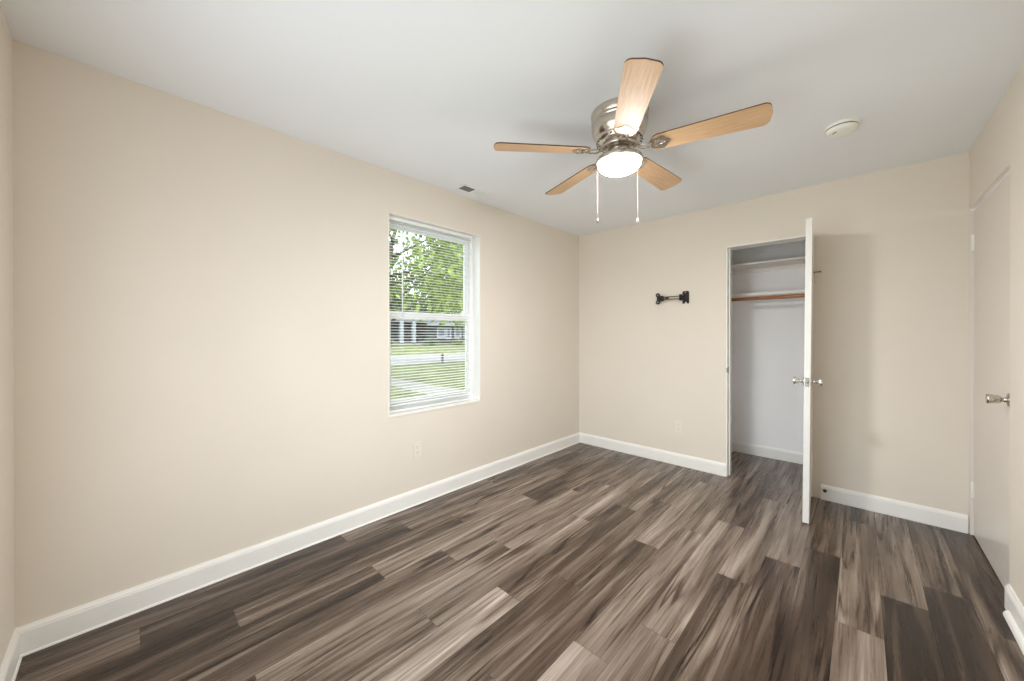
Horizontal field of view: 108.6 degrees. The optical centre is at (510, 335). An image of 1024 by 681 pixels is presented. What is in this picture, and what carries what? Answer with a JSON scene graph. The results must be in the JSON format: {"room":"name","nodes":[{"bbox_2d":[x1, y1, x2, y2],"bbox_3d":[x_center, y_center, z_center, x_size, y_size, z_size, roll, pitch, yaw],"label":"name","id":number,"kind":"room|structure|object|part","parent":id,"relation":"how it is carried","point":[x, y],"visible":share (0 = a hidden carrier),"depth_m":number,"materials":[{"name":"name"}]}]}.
{"room":"empty bedroom","nodes":[
{"label":"empty bedroom","id":0,"kind":"room"},
{"bbox_2d":[0,7,14,667],"bbox_3d":[-0.950,0.054,0.394,2.926,2.440,0.140,0,0,44],"label":"wall","id":1,"kind":"structure","parent":0,"point":[7,490],"depth_m":1.36,"materials":[{"name":"beige paint"}]},
{"bbox_2d":[0,628,21,680],"bbox_3d":[-0.894,1.217,0.455,2.926,0.114,0.020,0,0,44],"label":"baseboard","id":2,"kind":"structure","parent":1,"relation":"attached to","point":[11,662],"depth_m":1.37,"materials":[{"name":"white paint"}]},
{"bbox_2d":[13,40,578,627],"bbox_3d":[-0.639,0.048,2.946,0.140,2.440,4.266,0,0,44],"label":"wall","id":3,"kind":"structure","parent":0,"point":[201,331],"depth_m":1.90,"materials":[{"name":"beige paint"}]},
{"bbox_2d":[17,432,579,656],"bbox_3d":[-0.566,1.211,2.908,0.020,0.114,4.026,0,0,44],"label":"baseboard","id":4,"kind":"structure","parent":3,"relation":"attached to","point":[46,632],"depth_m":1.95,"materials":[{"name":"white paint"}]},
{"bbox_2d":[413,441,420,457],"bbox_3d":[-0.704,0.860,2.772,0.008,0.115,0.070,0,0,44],"label":"wall outlet","id":5,"kind":"object","parent":3,"relation":"attached to","point":[417,445],"visible":1,"depth_m":2.77,"materials":[{"name":"beige plastic"}]},
{"bbox_2d":[388,212,480,417],"bbox_3d":[-0.619,-0.147,2.969,0.156,1.457,0.874,0,0,44],"label":"window","id":6,"kind":"structure","parent":3,"relation":"in","point":[474,286],"depth_m":3.20,"materials":[{"name":"white paint"}]},
{"bbox_3d":[-0.667,-0.485,3.013,0.022,0.712,0.798,0,0,44],"label":"sash","id":7,"kind":"part","parent":6,"relation":"part of","materials":[{"name":"white plastic"}]},
{"bbox_3d":[-0.647,0.175,2.996,0.024,0.714,0.798,0,0,44],"label":"sash","id":8,"kind":"part","parent":6,"relation":"part of","materials":[{"name":"white plastic"}]},
{"bbox_2d":[389,215,472,412],"bbox_3d":[-0.614,-0.154,2.936,0.041,1.427,0.802,0,0,44],"label":"window blind","id":9,"kind":"object","parent":6,"relation":"attached to","point":[392,218],"visible":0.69,"depth_m":2.90,"materials":[{"name":"white plastic"}]},
{"bbox_3d":[-0.796,-0.142,2.735,0.001,1.397,0.001,0,0,44],"label":"ladder cord","id":10,"kind":"part","parent":9,"relation":"part of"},
{"bbox_3d":[-0.618,0.554,2.942,0.024,0.012,0.802,0,0,44],"label":"rail","id":11,"kind":"part","parent":9,"relation":"part of","materials":[{"name":"white plastic"}]},
{"bbox_2d":[0,0,1023,235],"bbox_3d":[0.779,-1.272,2.196,3.226,0.200,5.139,0,0,44],"label":"ceiling","id":12,"kind":"structure","parent":0,"point":[425,91],"depth_m":1.67,"materials":[{"name":"white paint"}]},
{"bbox_2d":[453,183,492,198],"bbox_3d":[-0.304,-1.168,2.982,0.130,0.008,0.316,0,0,44],"label":"ceiling vent","id":13,"kind":"object","parent":12,"relation":"in","point":[463,187],"visible":1,"depth_m":2.97,"materials":[{"name":"white metal"}]},
{"bbox_2d":[494,57,772,222],"bbox_3d":[0.613,-0.866,1.974,1.283,0.609,1.230,0,0,44],"label":"ceiling fan","id":14,"kind":"object","parent":12,"relation":"hanging from","point":[619,124],"visible":1,"depth_m":1.83,"materials":[{"name":"brown wood"}]},
{"bbox_3d":[0.164,-0.972,1.912,0.506,0.035,0.136,0,0,-5],"label":"fan blade","id":15,"kind":"part","parent":14,"relation":"part of","materials":[{"name":"brown wood"}]},
{"bbox_3d":[0.393,-0.973,2.315,0.136,0.035,0.506,0,0,-26],"label":"fan blade","id":16,"kind":"part","parent":14,"relation":"part of","materials":[{"name":"brown wood"}]},
{"bbox_3d":[0.506,-0.799,2.004,0.076,0.316,0.002,0,0,41],"label":"pull chain","id":17,"kind":"part","parent":14,"relation":"part of","materials":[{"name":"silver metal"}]},
{"bbox_3d":[0.574,-0.889,1.946,0.226,0.060,0.226,0,0,44],"label":"lamp shade","id":18,"kind":"part","parent":14,"relation":"part of","materials":[{"name":"white glass"}]},
{"bbox_3d":[0.511,-0.972,1.539,0.136,0.035,0.506,0,0,9],"label":"fan blade","id":19,"kind":"part","parent":14,"relation":"part of","materials":[{"name":"brown wood"}]},
{"bbox_3d":[0.874,-0.974,2.226,0.506,0.035,0.136,0,0,-43],"label":"fan blade","id":20,"kind":"part","parent":14,"relation":"part of","materials":[{"name":"brown wood"}]},
{"bbox_3d":[0.926,-0.973,1.734,0.506,0.035,0.136,0,0,31],"label":"fan blade","id":21,"kind":"part","parent":14,"relation":"part of","materials":[{"name":"brown wood"}]},
{"bbox_2d":[824,118,859,137],"bbox_3d":[1.848,-1.151,2.055,0.150,0.043,0.150,0,0,44],"label":"smoke detector","id":22,"kind":"object","parent":12,"relation":"attached to","point":[843,127],"visible":1,"depth_m":2.02,"materials":[{"name":"white plastic"}]},
{"bbox_2d":[15,443,1023,680],"bbox_3d":[0.781,1.329,2.202,3.226,0.120,5.139,0,0,44],"label":"floor","id":23,"kind":"structure","parent":0,"point":[579,561],"depth_m":1.78,"materials":[{"name":"grey plastic"}]},
{"bbox_2d":[731,250,731,440],"bbox_3d":[2.140,0.044,3.803,0.100,2.440,0.738,0,0,44],"label":"wall","id":24,"kind":"structure","parent":0,"point":[731,250],"depth_m":4.01,"materials":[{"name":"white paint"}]},
{"bbox_2d":[731,294,804,300],"bbox_3d":[2.616,-0.364,3.404,1.136,0.060,0.060,0,0,44],"label":"closet rod","id":25,"kind":"object","parent":24,"relation":"attached to","point":[790,295],"visible":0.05,"depth_m":3.52,"materials":[{"name":"brown wood"}]},
{"bbox_2d":[732,240,804,452],"bbox_3d":[2.878,0.043,3.680,1.340,2.440,0.100,0,0,44],"label":"wall","id":26,"kind":"structure","parent":0,"point":[768,335],"depth_m":3.81,"materials":[{"name":"white paint"}]},
{"bbox_2d":[731,256,804,274],"bbox_3d":[2.740,-0.695,3.533,1.138,0.063,0.299,0,0,44],"label":"closet shelf","id":27,"kind":"object","parent":26,"relation":"attached to","point":[796,262],"visible":0.37,"depth_m":3.71,"materials":[{"name":"white wood"}]},
{"bbox_2d":[733,441,802,463],"bbox_3d":[2.840,1.209,3.641,1.140,0.110,0.014,0,0,44],"label":"baseboard","id":28,"kind":"structure","parent":26,"relation":"attached to","point":[758,450],"depth_m":3.80,"materials":[{"name":"white paint"}]},
{"bbox_2d":[731,289,804,297],"bbox_3d":[2.740,-0.400,3.533,1.138,0.048,0.299,0,0,44],"label":"closet shelf","id":29,"kind":"object","parent":26,"relation":"attached to","point":[802,291],"visible":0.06,"depth_m":3.57,"materials":[{"name":"white wood"}]},
{"bbox_2d":[579,152,969,532],"bbox_3d":[1.919,0.045,3.411,2.926,2.440,0.135,0,0,44],"label":"wall","id":30,"kind":"structure","parent":0,"point":[890,411],"depth_m":2.80,"materials":[{"name":"beige paint"}]},
{"bbox_2d":[579,432,725,476],"bbox_3d":[1.371,1.207,3.834,1.551,0.114,0.014,0,0,44],"label":"baseboard","id":31,"kind":"structure","parent":30,"relation":"attached to","point":[718,468],"depth_m":3.72,"materials":[{"name":"white paint"}]},
{"bbox_2d":[656,291,688,303],"bbox_3d":[1.574,-0.367,3.597,0.307,0.120,0.047,0,0,37],"label":"wall bracket","id":32,"kind":"object","parent":30,"relation":"attached to","point":[684,296],"visible":1,"depth_m":3.55,"materials":[{"name":"black metal"}]},
{"bbox_3d":[1.483,-0.367,3.679,0.062,0.112,0.016,0,0,44],"label":"screen plate","id":33,"kind":"part","parent":32,"relation":"part of","materials":[{"name":"black metal"}]},
{"bbox_3d":[1.575,-0.367,3.595,0.162,0.033,0.014,0,0,44],"label":"folding arm","id":34,"kind":"part","parent":32,"relation":"part of","materials":[{"name":"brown metal"}]},
{"bbox_3d":[1.675,-0.367,3.528,0.060,0.120,0.030,0,0,44],"label":"wall plate","id":35,"kind":"part","parent":32,"relation":"part of","materials":[{"name":"black metal"}]},
{"bbox_2d":[675,421,682,433],"bbox_3d":[1.637,0.892,3.584,0.070,0.115,0.008,0,0,44],"label":"wall outlet","id":36,"kind":"object","parent":30,"relation":"attached to","point":[678,424],"visible":1,"depth_m":3.58,"materials":[{"name":"beige plastic"}]},
{"bbox_2d":[726,235,811,496],"bbox_3d":[2.197,0.235,3.143,0.600,2.060,0.145,0,0,44],"label":"trim","id":37,"kind":"structure","parent":30,"relation":"attached to","point":[798,238],"depth_m":3.30,"materials":[{"name":"white paint"}]},
{"bbox_2d":[793,218,822,523],"bbox_3d":[2.168,0.236,2.677,0.157,2.036,0.607,1,1,40],"label":"door","id":38,"kind":"structure","parent":30,"relation":"in","point":[807,380],"depth_m":2.46,"materials":[{"name":"white paint"}]},
{"bbox_3d":[1.983,0.311,2.534,0.061,0.061,0.061,1,1,40],"label":"knob","id":39,"kind":"part","parent":38,"relation":"part of","materials":[{"name":"silver metal"}]},
{"bbox_3d":[1.976,0.312,2.451,0.023,0.060,0.013,1,1,40],"label":"latch plate","id":40,"kind":"part","parent":38,"relation":"part of","materials":[{"name":"grey metal"}]},
{"bbox_3d":[2.056,0.312,2.472,0.061,0.061,0.061,1,1,40],"label":"knob","id":41,"kind":"part","parent":38,"relation":"part of","materials":[{"name":"silver metal"}]},
{"bbox_2d":[821,484,967,533],"bbox_3d":[2.665,1.209,2.603,0.721,0.114,0.014,0,0,44],"label":"baseboard","id":42,"kind":"structure","parent":30,"relation":"attached to","point":[945,519],"depth_m":2.56,"materials":[{"name":"white paint"}]},
{"bbox_2d":[969,61,1023,606],"bbox_3d":[1.624,0.051,0.862,0.160,2.440,4.366,0,0,44],"label":"wall","id":43,"kind":"structure","parent":0,"point":[1000,143],"depth_m":1.65,"materials":[{"name":"beige paint"}]},
{"bbox_2d":[969,164,1009,534],"bbox_3d":[2.687,0.232,1.978,0.159,2.072,0.885,0,0,44],"label":"trim","id":44,"kind":"structure","parent":43,"relation":"attached to","point":[1006,171],"depth_m":2.33,"materials":[{"name":"white paint"}]},
{"bbox_2d":[971,172,1009,588],"bbox_3d":[2.628,0.235,2.037,0.106,2.048,0.874,0,0,44],"label":"door","id":45,"kind":"structure","parent":43,"relation":"in","point":[990,240],"depth_m":1.98,"materials":[{"name":"white paint"}]},
{"bbox_3d":[2.368,0.310,1.789,0.072,0.068,0.068,0,0,44],"label":"knob","id":46,"kind":"part","parent":45,"relation":"part of","materials":[{"name":"silver metal"}]},
{"bbox_2d":[1003,584,1023,654],"bbox_3d":[1.226,1.215,0.585,0.033,0.114,3.131,0,0,44],"label":"baseboard","id":47,"kind":"structure","parent":43,"relation":"attached to","point":[1013,614],"depth_m":1.60,"materials":[{"name":"white paint"}]},
{"label":"outside","id":48,"kind":"structure","parent":0,"visible":0},
{"bbox_2d":[391,378,463,394],"bbox_3d":[-3.167,1.696,12.501,1.541,0.045,16.243,0,0,-33],"label":"front walk","id":49,"kind":"structure","parent":48,"point":[391,378],"depth_m":11.85,"materials":[{"name":"concrete"}]},
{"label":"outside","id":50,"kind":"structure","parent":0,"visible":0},
{"bbox_2d":[391,344,464,400],"bbox_3d":[-7.933,1.280,76.549,123.000,0.550,180.000,0,0,44],"label":"ground","id":51,"kind":"structure","parent":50,"point":[409,347],"depth_m":18.24,"materials":[{"name":"green plant"}]},
{"bbox_2d":[389,277,419,311],"bbox_3d":[-20.095,-4.361,56.456,13.174,11.242,12.804,0,0,44],"label":"tree","id":52,"kind":"object","parent":51,"relation":"on","point":[395,307],"visible":0.12,"depth_m":56.14,"materials":[{"name":"green plant"}]},
{"bbox_2d":[389,228,464,326],"bbox_3d":[-4.229,-2.239,13.452,8.244,8.354,8.890,0,0,10],"label":"tree","id":53,"kind":"object","parent":51,"relation":"on","point":[399,273],"visible":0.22,"depth_m":12.30,"materials":[{"name":"green plant"}]},
{"bbox_2d":[391,319,464,344],"bbox_3d":[-12.126,-0.928,48.789,10.380,4.000,31.200,0,0,44],"label":"house","id":54,"kind":"structure","parent":51,"relation":"on","point":[395,332],"depth_m":44.76,"materials":[{"name":"grey"}]},
{"bbox_3d":[-12.437,-0.387,41.773,0.360,2.550,0.440,0,0,44],"label":"porch post","id":55,"kind":"part","parent":54,"relation":"part of","materials":[{"name":"white wood"}]},
{"bbox_3d":[-11.334,-0.391,42.932,0.360,2.550,0.440,0,0,44],"label":"porch post","id":56,"kind":"part","parent":54,"relation":"part of","materials":[{"name":"white wood"}]},
{"bbox_2d":[424,337,437,344],"bbox_3d":[-9.417,0.682,43.381,1.702,1.018,1.684,0,0,44],"label":"shrub","id":57,"kind":"object","parent":51,"relation":"on","point":[430,341],"visible":0.82,"depth_m":42.92,"materials":[{"name":"green plant"}]},
{"bbox_2d":[410,268,461,313],"bbox_3d":[-11.640,-5.525,66.412,14.020,13.512,15.110,0,0,44],"label":"tree","id":58,"kind":"object","parent":51,"relation":"on","point":[423,305],"visible":0.12,"depth_m":62.43,"materials":[{"name":"green plant"}]},
{"bbox_2d":[425,239,464,331],"bbox_3d":[-1.170,-2.605,22.209,8.585,8.982,8.081,0,0,-2],"label":"tree","id":59,"kind":"object","parent":51,"relation":"on","point":[444,291],"visible":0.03,"depth_m":21.55,"materials":[{"name":"green plant"}]},
{"bbox_2d":[452,339,463,343],"bbox_3d":[-6.585,0.758,46.324,1.434,0.838,1.463,0,0,22],"label":"shrub","id":60,"kind":"object","parent":51,"relation":"on","point":[453,341],"visible":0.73,"depth_m":45.92,"materials":[{"name":"green plant"}]},
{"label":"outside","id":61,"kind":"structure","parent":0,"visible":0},
{"bbox_2d":[391,352,464,365],"bbox_3d":[15.924,1.586,50.412,9.000,0.020,165.000,0,0,44],"label":"street","id":62,"kind":"structure","parent":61,"point":[397,357],"depth_m":26.37,"materials":[{"name":"grey asphalt"}]}
]}

